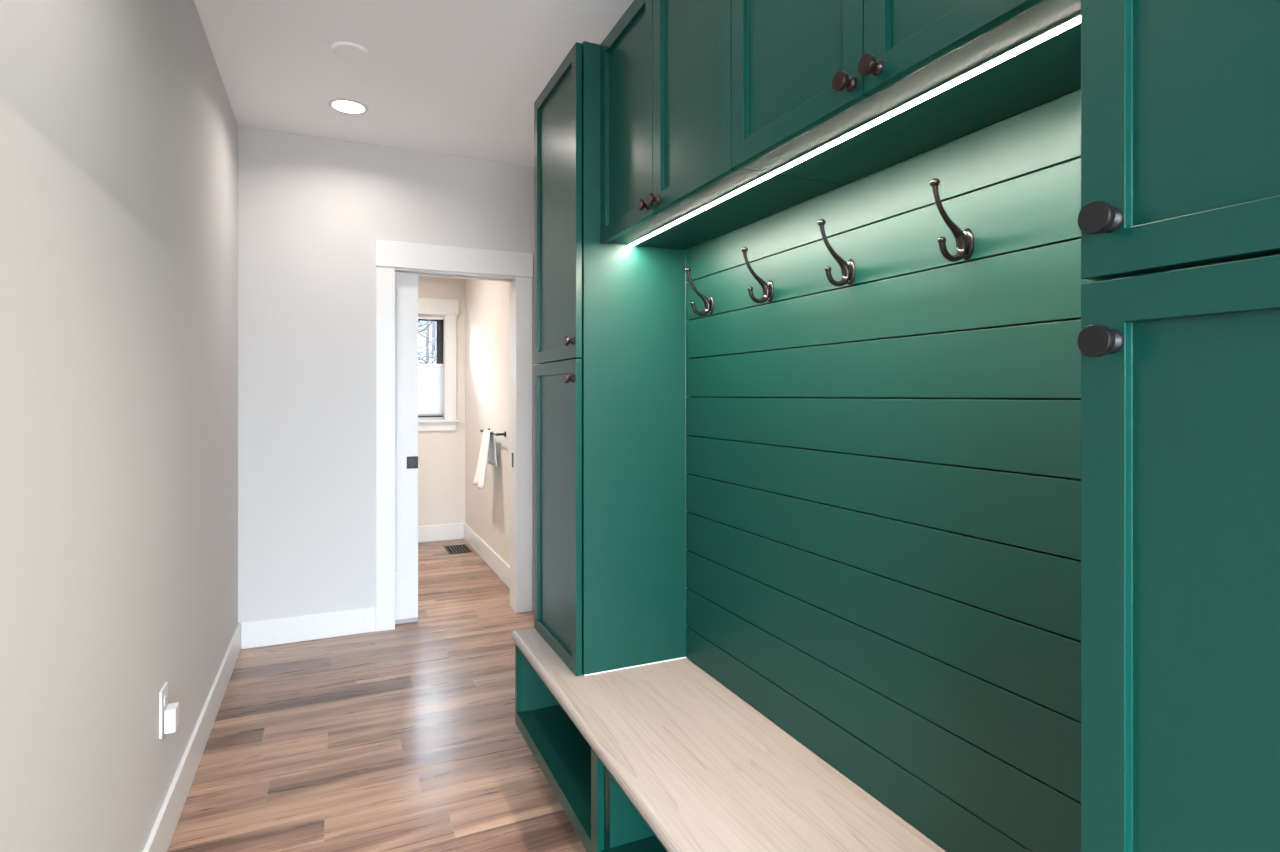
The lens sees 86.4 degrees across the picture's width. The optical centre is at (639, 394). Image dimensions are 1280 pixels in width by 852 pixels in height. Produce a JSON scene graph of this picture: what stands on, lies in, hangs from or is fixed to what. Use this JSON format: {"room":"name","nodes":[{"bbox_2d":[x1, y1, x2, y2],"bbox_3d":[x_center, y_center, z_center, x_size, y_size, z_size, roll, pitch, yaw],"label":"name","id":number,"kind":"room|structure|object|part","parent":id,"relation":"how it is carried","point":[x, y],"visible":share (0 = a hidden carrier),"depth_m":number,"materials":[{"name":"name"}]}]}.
{"room":"mudroom","nodes":[
{"label":"mudroom","id":0,"kind":"room"},
{"bbox_2d":[0,0,237,851],"bbox_3d":[-1.215,-0.040,1.415,0.140,2.750,4.678,0,0,-24],"label":"wall","id":1,"kind":"structure","parent":0,"point":[119,126],"depth_m":1.50,"materials":[{"name":"paint"}]},
{"bbox_2d":[159,682,167,738],"bbox_3d":[-1.394,0.922,1.996,0.009,0.135,0.080,0,0,-24],"label":"wall outlet","id":2,"kind":"object","parent":1,"relation":"attached to","point":[163,694],"visible":0.74,"depth_m":1.97,"materials":[{"name":"white plastic"}]},
{"bbox_2d":[164,702,178,733],"bbox_3d":[-1.376,0.949,2.002,0.029,0.068,0.056,0,0,-24],"label":"plug adapter","id":3,"kind":"object","parent":2,"relation":"attached to","point":[171,713],"visible":1,"depth_m":1.98,"materials":[{"name":"white plastic"}]},
{"bbox_2d":[143,622,240,851],"bbox_3d":[-1.144,1.264,1.447,0.015,0.141,4.678,0,0,-24],"label":"baseboard","id":4,"kind":"structure","parent":1,"relation":"attached to","point":[160,837],"depth_m":2.32,"materials":[{"name":"paint"}]},
{"bbox_2d":[167,539,585,851],"bbox_3d":[-0.721,1.375,1.847,6.600,0.080,9.440,0,0,-24],"label":"floor","id":5,"kind":"structure","parent":0,"point":[407,737],"depth_m":2.60,"materials":[{"name":"wood"}]},
{"bbox_2d":[444,544,471,553],"bbox_3d":[-1.577,1.333,5.892,0.190,0.005,0.310,0,0,-24],"label":"floor vent","id":6,"kind":"object","parent":5,"relation":"in","point":[453,549],"visible":1,"depth_m":5.88,"materials":[{"name":"black metal"}]},
{"bbox_2d":[515,643,667,851],"bbox_3d":[0.267,1.126,1.473,0.460,0.418,2.548,0,0,-24],"label":"base cabinet","id":7,"kind":"object","parent":5,"relation":"on","point":[602,815],"visible":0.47,"depth_m":2.07,"materials":[{"name":"green paint"}]},
{"bbox_2d":[512,628,945,851],"bbox_3d":[0.260,0.898,1.473,0.473,0.036,2.554,0,0,-24],"label":"wooden bench","id":8,"kind":"object","parent":7,"relation":"on","point":[705,769],"visible":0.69,"depth_m":1.60,"materials":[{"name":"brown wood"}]},
{"bbox_2d":[534,41,685,675],"bbox_3d":[-0.135,-0.115,2.420,0.416,1.990,0.492,0,0,-24],"label":"tall cabinet","id":9,"kind":"object","parent":8,"relation":"on","point":[610,318],"visible":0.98,"depth_m":2.22,"materials":[{"name":"green paint"}]},
{"bbox_3d":[-0.291,0.382,2.351,0.020,0.990,0.487,0,0,-24],"label":"door","id":10,"kind":"part","parent":9,"relation":"part of","materials":[{"name":"green paint"}]},
{"bbox_3d":[-0.291,-0.610,2.351,0.020,0.984,0.487,0,0,-24],"label":"door","id":11,"kind":"part","parent":9,"relation":"part of","materials":[{"name":"green paint"}]},
{"bbox_3d":[-0.224,-0.052,2.144,0.028,0.031,0.031,0,0,-24],"label":"knob","id":12,"kind":"part","parent":9,"relation":"part of","materials":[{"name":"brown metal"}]},
{"bbox_3d":[-0.224,-0.170,2.144,0.028,0.031,0.031,0,0,-24],"label":"knob","id":13,"kind":"part","parent":9,"relation":"part of","materials":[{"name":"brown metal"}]},
{"bbox_2d":[1077,0,1279,851],"bbox_3d":[0.710,-0.115,0.543,0.416,1.990,0.488,0,0,-24],"label":"tall cabinet","id":14,"kind":"object","parent":8,"relation":"on","point":[1178,220],"visible":1,"depth_m":0.62,"materials":[{"name":"green paint"}]},
{"bbox_3d":[0.446,-0.052,0.657,0.028,0.031,0.031,0,0,-24],"label":"knob","id":15,"kind":"part","parent":14,"relation":"part of","materials":[{"name":"black metal"}]},
{"bbox_3d":[0.446,-0.170,0.657,0.028,0.031,0.031,0,0,-24],"label":"knob","id":16,"kind":"part","parent":14,"relation":"part of","materials":[{"name":"black metal"}]},
{"bbox_3d":[0.555,0.382,0.473,0.020,0.990,0.485,0,0,-24],"label":"door","id":17,"kind":"part","parent":14,"relation":"part of","materials":[{"name":"green paint"}]},
{"bbox_3d":[0.555,-0.610,0.473,0.020,0.984,0.485,0,0,-24],"label":"door","id":18,"kind":"part","parent":14,"relation":"part of","materials":[{"name":"green paint"}]},
{"bbox_2d":[238,126,532,622],"bbox_3d":[-1.416,-0.040,3.966,1.867,2.750,0.140,0,0,-24],"label":"wall","id":19,"kind":"structure","parent":0,"point":[313,210],"depth_m":3.73,"materials":[{"name":"paint"}]},
{"bbox_2d":[241,606,375,648],"bbox_3d":[-1.793,1.264,3.712,0.661,0.141,0.015,0,0,-24],"label":"baseboard","id":20,"kind":"structure","parent":19,"relation":"attached to","point":[283,630],"depth_m":3.70,"materials":[{"name":"paint"}]},
{"bbox_2d":[395,272,417,623],"bbox_3d":[-1.679,0.309,3.843,0.812,2.044,0.040,0,0,-24],"label":"door","id":21,"kind":"structure","parent":19,"relation":"in","point":[406,284],"depth_m":3.97,"materials":[{"name":"paint"}]},
{"bbox_3d":[-1.331,0.395,3.982,0.064,0.071,0.002,0,0,-24],"label":"pull plate","id":22,"kind":"part","parent":21,"relation":"part of","materials":[{"name":"black metal"}]},
{"bbox_2d":[375,240,532,631],"bbox_3d":[-1.112,0.231,4.102,0.907,2.209,0.182,0,0,-24],"label":"trim","id":23,"kind":"structure","parent":19,"relation":"attached to","point":[516,268],"depth_m":4.08,"materials":[{"name":"paint"}]},
{"bbox_3d":[-1.445,0.304,3.868,0.101,2.062,0.016,0,0,-24],"label":"casing","id":24,"kind":"part","parent":23,"relation":"part of","materials":[{"name":"paint"}]},
{"bbox_3d":[-0.716,0.304,4.196,0.101,2.062,0.016,0,0,-24],"label":"casing","id":25,"kind":"part","parent":23,"relation":"part of","materials":[{"name":"paint"}]},
{"bbox_2d":[194,0,633,166],"bbox_3d":[-0.721,-1.460,1.847,6.600,0.110,9.440,0,0,-24],"label":"ceiling","id":26,"kind":"structure","parent":0,"point":[460,78],"depth_m":2.91,"materials":[{"name":"paint"}]},
{"bbox_2d":[328,98,367,113],"bbox_3d":[-1.428,-1.413,3.336,0.180,0.006,0.180,0,0,-24],"label":"recessed light","id":27,"kind":"object","parent":26,"relation":"in","point":[348,106],"visible":1,"depth_m":3.33,"materials":[{"name":"paint"}]},
{"bbox_2d":[418,276,464,525],"bbox_3d":[-2.542,-0.040,6.024,2.209,2.750,0.160,0,0,-24],"label":"wall","id":28,"kind":"structure","parent":0,"point":[441,454],"depth_m":6.28,"materials":[{"name":"paint"}]},
{"bbox_2d":[418,297,458,430],"bbox_3d":[-2.104,-0.279,6.194,0.867,1.209,0.190,0,0,-24],"label":"window","id":29,"kind":"structure","parent":28,"relation":"in","point":[448,308],"depth_m":6.27,"materials":[{"name":"paint"}]},
{"bbox_3d":[-2.131,-0.256,6.253,0.647,0.964,0.060,0,0,-24],"label":"frame","id":30,"kind":"part","parent":29,"relation":"part of","materials":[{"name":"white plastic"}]},
{"bbox_3d":[-2.123,-0.256,6.251,0.611,0.924,0.050,0,0,-24],"label":"sash","id":31,"kind":"part","parent":29,"relation":"part of","materials":[{"name":"black plastic"}]},
{"bbox_2d":[418,315,443,415],"bbox_3d":[-2.096,-0.268,6.178,0.620,0.914,0.038,0,0,-24],"label":"cellular shade","id":32,"kind":"object","parent":29,"relation":"attached to","point":[430,376],"visible":0.45,"depth_m":6.25,"materials":[{"name":"fabric"}]},
{"bbox_3d":[-2.096,0.179,6.179,0.620,0.019,0.028,0,0,-24],"label":"rail","id":33,"kind":"part","parent":32,"relation":"part of","materials":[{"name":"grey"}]},
{"bbox_3d":[-2.096,-0.279,6.179,0.620,0.017,0.028,0,0,-24],"label":"rail","id":34,"kind":"part","parent":32,"relation":"part of","materials":[{"name":"white plastic"}]},
{"bbox_3d":[-2.092,0.237,6.167,0.867,0.022,0.130,0,0,-24],"label":"sill","id":35,"kind":"part","parent":29,"relation":"part of","materials":[{"name":"paint"}]},
{"bbox_3d":[-1.742,-0.256,6.288,0.089,0.964,0.016,0,0,-24],"label":"casing","id":36,"kind":"part","parent":29,"relation":"part of","materials":[{"name":"paint"}]},
{"bbox_2d":[418,523,463,541],"bbox_3d":[-2.513,1.262,5.942,1.914,0.145,0.015,0,0,-24],"label":"baseboard","id":37,"kind":"structure","parent":28,"relation":"attached to","point":[429,533],"depth_m":6.24,"materials":[{"name":"paint"}]},
{"bbox_2d":[465,88,1080,851],"bbox_3d":[-0.228,-0.040,3.416,0.151,2.750,6.497,0,0,-24],"label":"wall","id":38,"kind":"structure","parent":0,"point":[487,303],"depth_m":5.32,"materials":[{"name":"paint"}]},
{"bbox_2d":[464,523,509,588],"bbox_3d":[-1.191,1.262,5.355,0.015,0.145,2.169,0,0,-24],"label":"baseboard","id":39,"kind":"structure","parent":38,"relation":"attached to","point":[494,561],"depth_m":5.32,"materials":[{"name":"paint"}]},
{"bbox_2d":[480,428,505,436],"bbox_3d":[-1.103,0.280,5.091,0.070,0.042,0.610,0,0,-24],"label":"towel bar","id":40,"kind":"object","parent":38,"relation":"attached to","point":[481,430],"visible":0.72,"depth_m":4.84,"materials":[{"name":"black metal"}]},
{"bbox_2d":[472,430,497,489],"bbox_3d":[-1.159,0.478,5.077,0.127,0.429,0.400,0,0,-24],"label":"hand towel","id":41,"kind":"object","parent":40,"relation":"hanging from","point":[487,453],"visible":0.99,"depth_m":5.04,"materials":[{"name":"white fabric"}]},
{"bbox_2d":[686,89,1094,851],"bbox_3d":[0.499,0.198,1.578,0.050,1.364,1.570,0,0,-24],"label":"panel","id":42,"kind":"object","parent":38,"relation":"attached to","point":[883,480],"visible":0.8,"depth_m":1.40,"materials":[{"name":"green wood"}]},
{"bbox_2d":[685,267,713,315],"bbox_3d":[0.181,-0.319,2.112,0.092,0.148,0.031,0,0,-24],"label":"coat hook","id":43,"kind":"object","parent":42,"relation":"attached to","point":[709,303],"visible":1,"depth_m":2.11,"materials":[{"name":"black metal"}]},
{"bbox_2d":[600,0,843,249],"bbox_3d":[0.161,-0.795,1.860,0.336,0.630,0.776,0,0,-24],"label":"upper cabinet","id":44,"kind":"object","parent":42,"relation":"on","point":[666,65],"visible":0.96,"depth_m":1.76,"materials":[{"name":"green paint"}]},
{"bbox_3d":[-0.038,-0.795,1.983,0.020,0.630,0.386,0,0,-24],"label":"door","id":45,"kind":"part","parent":44,"relation":"part of","materials":[{"name":"green paint"}]},
{"bbox_3d":[0.010,-0.507,1.820,0.028,0.030,0.030,0,0,-24],"label":"knob","id":46,"kind":"part","parent":44,"relation":"part of","materials":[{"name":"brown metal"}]},
{"bbox_3d":[0.034,-0.507,1.765,0.028,0.030,0.030,0,0,-24],"label":"knob","id":47,"kind":"part","parent":44,"relation":"part of","materials":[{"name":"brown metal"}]},
{"bbox_3d":[0.122,-0.795,1.629,0.020,0.630,0.386,0,0,-24],"label":"door","id":48,"kind":"part","parent":44,"relation":"part of","materials":[{"name":"green paint"}]},
{"bbox_2d":[629,14,1080,244],"bbox_3d":[0.292,-0.483,1.485,0.019,0.003,1.557,0,0,-24],"label":"strip light","id":49,"kind":"object","parent":44,"relation":"attached to","point":[1076,20],"visible":1,"depth_m":1.15,"materials":[{"name":"white plastic"}]},
{"bbox_2d":[741,247,773,302],"bbox_3d":[0.311,-0.319,1.823,0.092,0.148,0.031,0,0,-24],"label":"coat hook","id":50,"kind":"object","parent":42,"relation":"attached to","point":[768,289],"visible":1,"depth_m":1.82,"materials":[{"name":"black metal"}]},
{"bbox_2d":[817,219,854,286],"bbox_3d":[0.440,-0.319,1.538,0.092,0.148,0.031,0,0,-24],"label":"coat hook","id":51,"kind":"object","parent":42,"relation":"attached to","point":[847,268],"visible":1,"depth_m":1.54,"materials":[{"name":"black metal"}]},
{"bbox_2d":[732,0,1080,184],"bbox_3d":[0.483,-0.795,1.144,0.336,0.630,0.790,0,0,-24],"label":"upper cabinet","id":52,"kind":"object","parent":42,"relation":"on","point":[807,74],"visible":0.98,"depth_m":1.15,"materials":[{"name":"green paint"}]},
{"bbox_3d":[0.283,-0.795,1.271,0.020,0.630,0.392,0,0,-24],"label":"door","id":53,"kind":"part","parent":52,"relation":"part of","materials":[{"name":"green paint"}]},
{"bbox_3d":[0.332,-0.507,1.104,0.028,0.030,0.030,0,0,-24],"label":"knob","id":54,"kind":"part","parent":52,"relation":"part of","materials":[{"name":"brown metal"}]},
{"bbox_3d":[0.356,-0.507,1.050,0.028,0.030,0.030,0,0,-24],"label":"knob","id":55,"kind":"part","parent":52,"relation":"part of","materials":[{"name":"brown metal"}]},
{"bbox_3d":[0.446,-0.795,0.910,0.020,0.630,0.392,0,0,-24],"label":"door","id":56,"kind":"part","parent":52,"relation":"part of","materials":[{"name":"green paint"}]},
{"bbox_2d":[929,178,973,261],"bbox_3d":[0.568,-0.319,1.252,0.092,0.148,0.031,0,0,-24],"label":"coat hook","id":57,"kind":"object","parent":42,"relation":"attached to","point":[964,239],"visible":1,"depth_m":1.25,"materials":[{"name":"black metal"}]},
{"label":"outside","id":58,"kind":"structure","parent":0,"visible":0},
{"bbox_2d":[418,321,435,363],"bbox_3d":[-6.284,-3.204,23.710,32.000,11.522,34.000,0,0,-24],"label":"ground","id":59,"kind":"structure","parent":58,"point":[430,327],"depth_m":25.80,"materials":[{"name":"white snow"}]},
{"bbox_2d":[418,321,435,363],"bbox_3d":[-3.626,-0.420,12.258,2.682,4.629,2.248,0,0,-24],"label":"bare tree","id":60,"kind":"object","parent":59,"relation":"on","point":[427,359],"visible":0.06,"depth_m":12.10,"materials":[{"name":"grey plant"}]},
{"bbox_2d":[418,321,435,359],"bbox_3d":[-4.854,-1.306,14.860,2.241,5.407,2.554,0,0,23],"label":"bare tree","id":61,"kind":"object","parent":59,"relation":"on","point":[420,347],"visible":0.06,"depth_m":14.96,"materials":[{"name":"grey plant"}]},
{"bbox_2d":[418,321,435,354],"bbox_3d":[-3.485,0.170,9.430,1.670,4.058,2.116,0,0,-24],"label":"bare tree","id":62,"kind":"object","parent":59,"relation":"on","point":[431,323],"visible":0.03,"depth_m":9.58,"materials":[{"name":"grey plant"}]},
{"bbox_2d":[418,321,435,363],"bbox_3d":[-4.800,-2.300,16.555,2.723,6.007,3.079,0,0,-24],"label":"bare tree","id":63,"kind":"object","parent":59,"relation":"on","point":[419,321],"visible":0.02,"depth_m":16.16,"materials":[{"name":"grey plant"}]},
{"bbox_2d":[431,321,435,359],"bbox_3d":[-7.066,-4.905,22.354,3.875,7.508,3.255,0,0,9],"label":"bare tree","id":64,"kind":"object","parent":59,"relation":"on","point":[434,322],"visible":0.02,"depth_m":22.65,"materials":[{"name":"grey plant"}]}
]}

